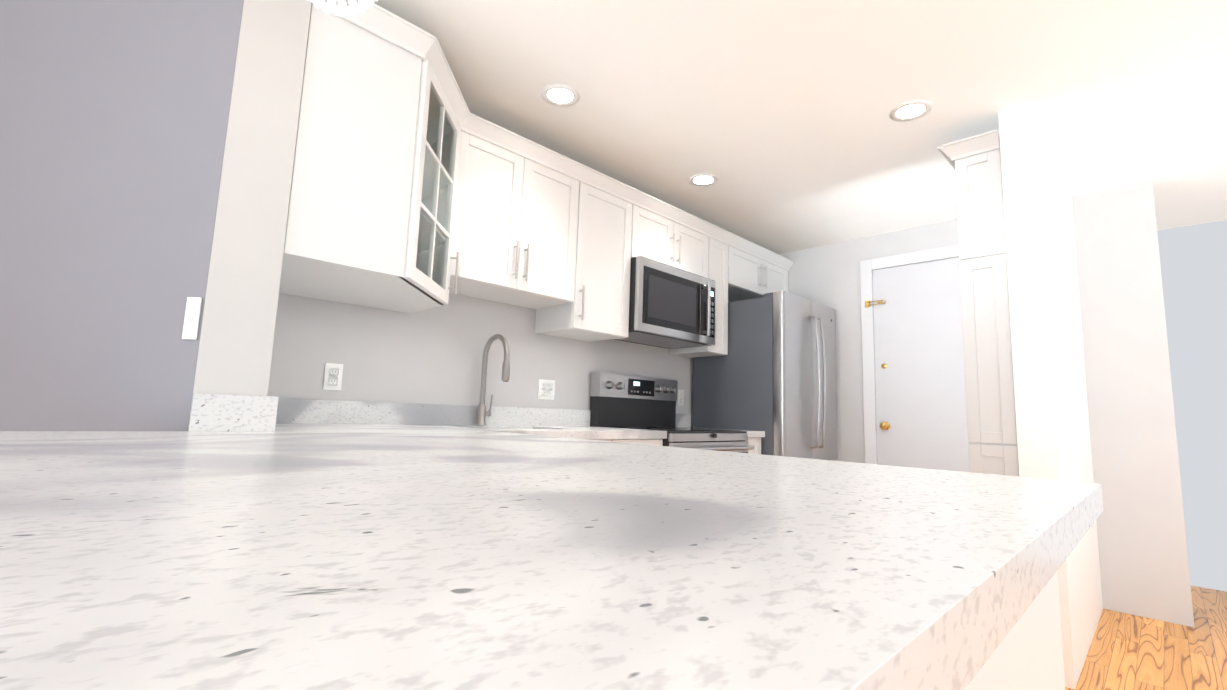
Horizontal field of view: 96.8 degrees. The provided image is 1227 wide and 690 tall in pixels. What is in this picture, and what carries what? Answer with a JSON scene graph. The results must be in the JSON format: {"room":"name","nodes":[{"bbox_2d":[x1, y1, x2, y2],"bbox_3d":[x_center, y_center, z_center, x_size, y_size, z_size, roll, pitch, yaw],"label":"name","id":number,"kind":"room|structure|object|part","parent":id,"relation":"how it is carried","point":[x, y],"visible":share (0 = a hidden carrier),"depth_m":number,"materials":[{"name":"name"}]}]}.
{"room":"kitchen","nodes":[
{"label":"kitchen","id":0,"kind":"room"},
{"bbox_2d":[0,0,243,430],"bbox_3d":[-2.622,-0.124,1.468,3.000,2.440,0.100,2,-7,-3],"label":"wall","id":1,"kind":"structure","parent":0,"point":[114,116],"depth_m":1.51,"materials":[{"name":"paint"}]},
{"bbox_2d":[182,297,201,339],"bbox_3d":[-1.146,-0.072,1.480,0.030,0.116,0.028,9,-10,-44],"label":"switch plate","id":2,"kind":"object","parent":1,"relation":"attached to","point":[191,318],"visible":1,"depth_m":1.48,"materials":[{"name":"white plastic"}]},
{"bbox_2d":[193,0,311,395],"bbox_3d":[-1.315,-0.038,1.801,0.175,2.440,0.720,9,-10,-44],"label":"wall pillar","id":3,"kind":"structure","parent":0,"point":[235,350],"depth_m":1.59,"materials":[{"name":"paint"}]},
{"bbox_2d":[267,293,729,426],"bbox_3d":[-0.201,0.211,3.476,4.145,2.440,0.100,9,-10,-44],"label":"wall","id":4,"kind":"structure","parent":0,"point":[432,356],"depth_m":2.76,"materials":[{"name":"grey paint"}]},
{"bbox_2d":[323,363,342,389],"bbox_3d":[-1.222,0.139,2.376,0.072,0.116,0.017,9,-10,-44],"label":"electrical outlet","id":5,"kind":"object","parent":4,"relation":"attached to","point":[333,372],"visible":1,"depth_m":2.37,"materials":[{"name":"white plastic"}]},
{"bbox_2d":[279,283,434,312],"bbox_3d":[-1.076,-0.615,2.339,0.778,0.836,0.367,9,-10,-44],"label":"upper cabinet","id":6,"kind":"object","parent":4,"relation":"attached to","point":[285,288],"depth_m":2.33,"materials":[{"name":"white wood"}]},
{"bbox_2d":[280,3,518,306],"bbox_3d":[-0.838,-0.667,2.105,0.778,0.896,0.385,9,-10,-44],"label":"upper cabinet","id":7,"kind":"object","parent":4,"relation":"attached to","point":[416,185],"depth_m":1.92,"materials":[{"name":"white wood"}]},
{"bbox_3d":[-0.969,-0.628,2.203,0.739,0.835,0.712,9,-10,-44],"label":"corner glass","id":8,"kind":"part","parent":7,"relation":"part of","materials":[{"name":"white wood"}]},
{"bbox_2d":[538,379,554,399],"bbox_3d":[-0.391,0.262,3.198,0.118,0.116,0.017,9,-10,-44],"label":"electrical outlet","id":9,"kind":"object","parent":4,"relation":"attached to","point":[546,389],"visible":1,"depth_m":3.19,"materials":[{"name":"white plastic"}]},
{"bbox_2d":[592,203,708,288],"bbox_3d":[0.286,-0.648,3.694,0.793,0.340,0.385,9,-10,-44],"label":"upper cabinet","id":10,"kind":"object","parent":4,"relation":"attached to","point":[657,234],"depth_m":3.54,"materials":[{"name":"white wood"}]},
{"bbox_2d":[613,256,715,348],"bbox_3d":[0.302,-0.253,3.614,0.788,0.456,0.468,9,-10,-44],"label":"microwave","id":11,"kind":"object","parent":4,"relation":"attached to","point":[670,307],"visible":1,"depth_m":3.44,"materials":[{"name":"silver metal"}]},
{"bbox_2d":[677,389,683,404],"bbox_3d":[0.507,0.392,4.086,0.072,0.116,0.017,9,-10,-44],"label":"electrical outlet","id":12,"kind":"object","parent":4,"relation":"attached to","point":[680,398],"visible":1,"depth_m":4.08,"materials":[{"name":"white plastic"}]},
{"bbox_2d":[690,244,788,308],"bbox_3d":[1.071,-0.543,4.472,0.917,0.300,0.385,9,-10,-44],"label":"upper cabinet","id":13,"kind":"object","parent":4,"relation":"attached to","point":[752,273],"depth_m":4.31,"materials":[{"name":"white wood"}]},
{"bbox_2d":[374,0,1226,253],"bbox_3d":[1.044,-1.361,0.825,8.500,0.100,6.400,9,-10,-44],"label":"ceiling","id":14,"kind":"structure","parent":0,"point":[781,125],"depth_m":2.40,"materials":[{"name":"paint"}]},
{"bbox_2d":[541,84,578,106],"bbox_3d":[-0.243,-1.141,2.493,0.176,0.006,0.176,9,-10,-44],"label":"recessed light","id":15,"kind":"object","parent":14,"relation":"in","point":[560,95],"visible":1,"depth_m":2.49,"materials":[{"name":"white"}]},
{"bbox_2d":[689,174,717,185],"bbox_3d":[0.548,-1.009,3.332,0.176,0.006,0.176,9,-10,-44],"label":"recessed light","id":16,"kind":"object","parent":14,"relation":"in","point":[703,179],"visible":1,"depth_m":3.33,"materials":[{"name":"white"}]},
{"bbox_2d":[889,100,931,121],"bbox_3d":[1.375,-1.082,2.521,0.176,0.006,0.176,9,-10,-44],"label":"recessed light","id":17,"kind":"object","parent":14,"relation":"in","point":[910,110],"visible":1,"depth_m":2.52,"materials":[{"name":"white"}]},
{"bbox_3d":[0.669,-1.388,0.010,0.175,0.075,4.779,9,-10,-44],"label":"header beam","id":18,"kind":"structure","parent":14,"relation":"attached to","visible":0},
{"bbox_2d":[307,0,377,17],"bbox_3d":[-0.634,-1.001,1.266,0.204,0.467,0.203,9,-10,-44],"label":"pendant light","id":19,"kind":"object","parent":18,"relation":"hanging from","point":[346,8],"visible":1,"depth_m":1.26,"materials":[{"name":"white glass"}]},
{"bbox_2d":[778,181,1193,626],"bbox_3d":[2.182,0.350,3.937,0.100,2.440,2.600,9,-10,-44],"label":"wall","id":20,"kind":"structure","parent":0,"point":[1143,557],"depth_m":3.14,"materials":[{"name":"grey paint"}]},
{"bbox_2d":[860,244,973,471],"bbox_3d":[2.222,0.424,3.754,0.080,2.250,0.985,9,-10,-44],"label":"entry door","id":21,"kind":"structure","parent":20,"relation":"in","point":[914,402],"depth_m":3.91,"materials":[{"name":"paint"}]},
{"bbox_2d":[998,102,1102,689],"bbox_3d":[2.275,0.210,2.799,1.390,2.440,0.137,9,-10,-44],"label":"wall","id":22,"kind":"structure","parent":0,"point":[1052,415],"depth_m":2.41,"materials":[{"name":"white paint"}]},
{"bbox_2d":[1065,586,1226,689],"bbox_3d":[0.958,1.158,0.508,8.500,0.100,6.400,9,-10,-44],"label":"floor","id":23,"kind":"structure","parent":0,"point":[1126,651],"depth_m":2.50,"materials":[{"name":"brown wood"}]},
{"bbox_2d":[595,439,630,442],"bbox_3d":[-0.483,0.874,2.559,0.810,0.876,0.701,9,-10,-44],"label":"base cabinet","id":24,"kind":"object","parent":23,"relation":"on","point":[612,440],"depth_m":2.73,"materials":[{"name":"white wood"}]},
{"bbox_2d":[0,334,1102,689],"bbox_3d":[-0.561,0.197,1.283,1.320,0.141,2.477,9,-10,-44],"label":"countertop","id":25,"kind":"structure","parent":24,"relation":"on","point":[248,542],"depth_m":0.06,"materials":[{"name":"white stone"}]},
{"bbox_2d":[631,439,662,445],"bbox_3d":[-0.107,0.938,2.961,0.453,0.876,0.657,9,-10,-44],"label":"base cabinet","id":26,"kind":"object","parent":23,"relation":"on","point":[659,442],"depth_m":2.89,"materials":[{"name":"white wood"}]},
{"bbox_2d":[590,372,753,452],"bbox_3d":[0.366,0.816,3.384,0.772,1.255,0.728,9,-10,-44],"label":"range","id":27,"kind":"object","parent":23,"relation":"on","point":[630,401],"visible":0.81,"depth_m":3.47,"materials":[{"name":"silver metal"}]},
{"bbox_2d":[745,437,754,453],"bbox_3d":[0.341,1.009,3.404,0.847,0.876,0.657,9,-10,-44],"label":"base cabinet","id":28,"kind":"object","parent":23,"relation":"on","point":[751,441],"depth_m":3.61,"materials":[{"name":"white wood"}]},
{"bbox_2d":[755,437,760,453],"bbox_3d":[0.695,1.065,3.754,0.261,0.876,0.657,9,-10,-44],"label":"base cabinet","id":29,"kind":"object","parent":23,"relation":"on","point":[757,440],"depth_m":3.66,"materials":[{"name":"white wood"}]},
{"bbox_2d":[693,290,836,459],"bbox_3d":[1.190,0.624,4.122,0.843,1.875,0.833,9,-10,-44],"label":"refrigerator","id":30,"kind":"object","parent":23,"relation":"on","point":[772,374],"visible":0.56,"depth_m":3.85,"materials":[{"name":"silver metal"}]},
{"bbox_2d":[937,129,1018,476],"bbox_3d":[1.859,0.226,2.654,0.676,2.345,0.242,9,-10,-44],"label":"pantry cabinet","id":31,"kind":"object","parent":23,"relation":"on","point":[974,162],"visible":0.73,"depth_m":2.49,"materials":[{"name":"white wood"}]},
{"bbox_2d":[964,570,1064,689],"bbox_3d":[0.219,0.680,0.822,0.780,0.876,0.665,9,-10,-44],"label":"base cabinet","id":32,"kind":"object","parent":23,"relation":"on","point":[1027,653],"depth_m":0.69,"materials":[{"name":"white wood"}]}
]}

